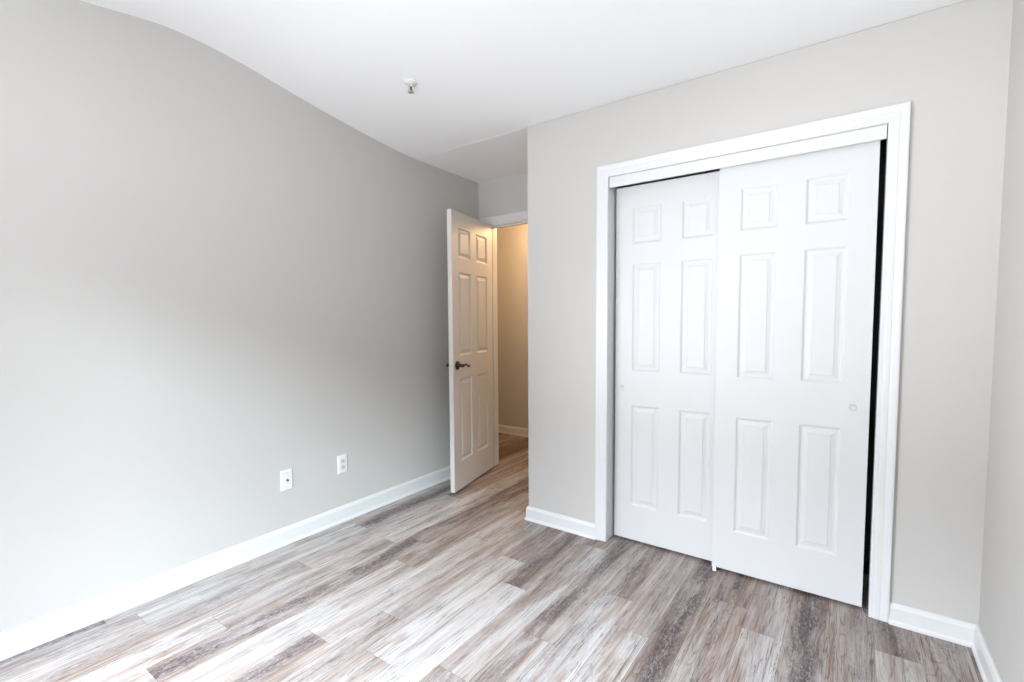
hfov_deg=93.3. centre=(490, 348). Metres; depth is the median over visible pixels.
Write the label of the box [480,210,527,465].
door frame
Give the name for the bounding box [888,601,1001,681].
baseboard
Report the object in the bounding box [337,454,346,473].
power outlet
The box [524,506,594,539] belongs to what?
baseboard
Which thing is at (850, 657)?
floor
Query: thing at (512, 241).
wall
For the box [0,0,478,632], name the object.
wall
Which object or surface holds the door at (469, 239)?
attached to the door frame at (524, 221)
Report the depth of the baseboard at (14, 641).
2.35 m
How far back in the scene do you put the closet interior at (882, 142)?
2.57 m
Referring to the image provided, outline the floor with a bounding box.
[0,433,982,681]
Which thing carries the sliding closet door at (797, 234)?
in the wall at (952, 62)
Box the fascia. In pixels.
[609,124,886,187]
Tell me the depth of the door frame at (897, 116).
2.03 m
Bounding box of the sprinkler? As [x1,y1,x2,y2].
[404,78,417,93]
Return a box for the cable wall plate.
[280,468,292,491]
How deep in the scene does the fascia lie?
2.21 m
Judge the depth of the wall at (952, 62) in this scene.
1.94 m
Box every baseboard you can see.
[0,466,450,660]
[498,424,527,436]
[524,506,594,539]
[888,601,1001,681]
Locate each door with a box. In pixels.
[446,209,493,492]
[614,171,719,560]
[712,140,879,606]
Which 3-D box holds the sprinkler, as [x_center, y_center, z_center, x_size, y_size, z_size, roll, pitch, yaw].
[-0.416,-1.370,2.526,0.072,0.060,0.072,2,4,37]
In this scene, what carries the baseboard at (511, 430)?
attached to the wall at (512, 241)
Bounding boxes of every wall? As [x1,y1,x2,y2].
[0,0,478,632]
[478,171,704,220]
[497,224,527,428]
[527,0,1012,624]
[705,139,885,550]
[979,0,1023,681]
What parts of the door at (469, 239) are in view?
lever handle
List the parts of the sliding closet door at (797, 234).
finger pull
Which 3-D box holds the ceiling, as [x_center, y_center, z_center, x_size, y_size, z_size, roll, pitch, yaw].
[-0.312,-1.463,2.387,4.590,0.370,5.500,2,4,37]
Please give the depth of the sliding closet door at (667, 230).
2.59 m
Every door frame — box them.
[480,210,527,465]
[595,101,910,622]
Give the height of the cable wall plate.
0.117 m
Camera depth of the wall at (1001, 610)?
1.62 m
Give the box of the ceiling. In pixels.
[81,0,965,182]

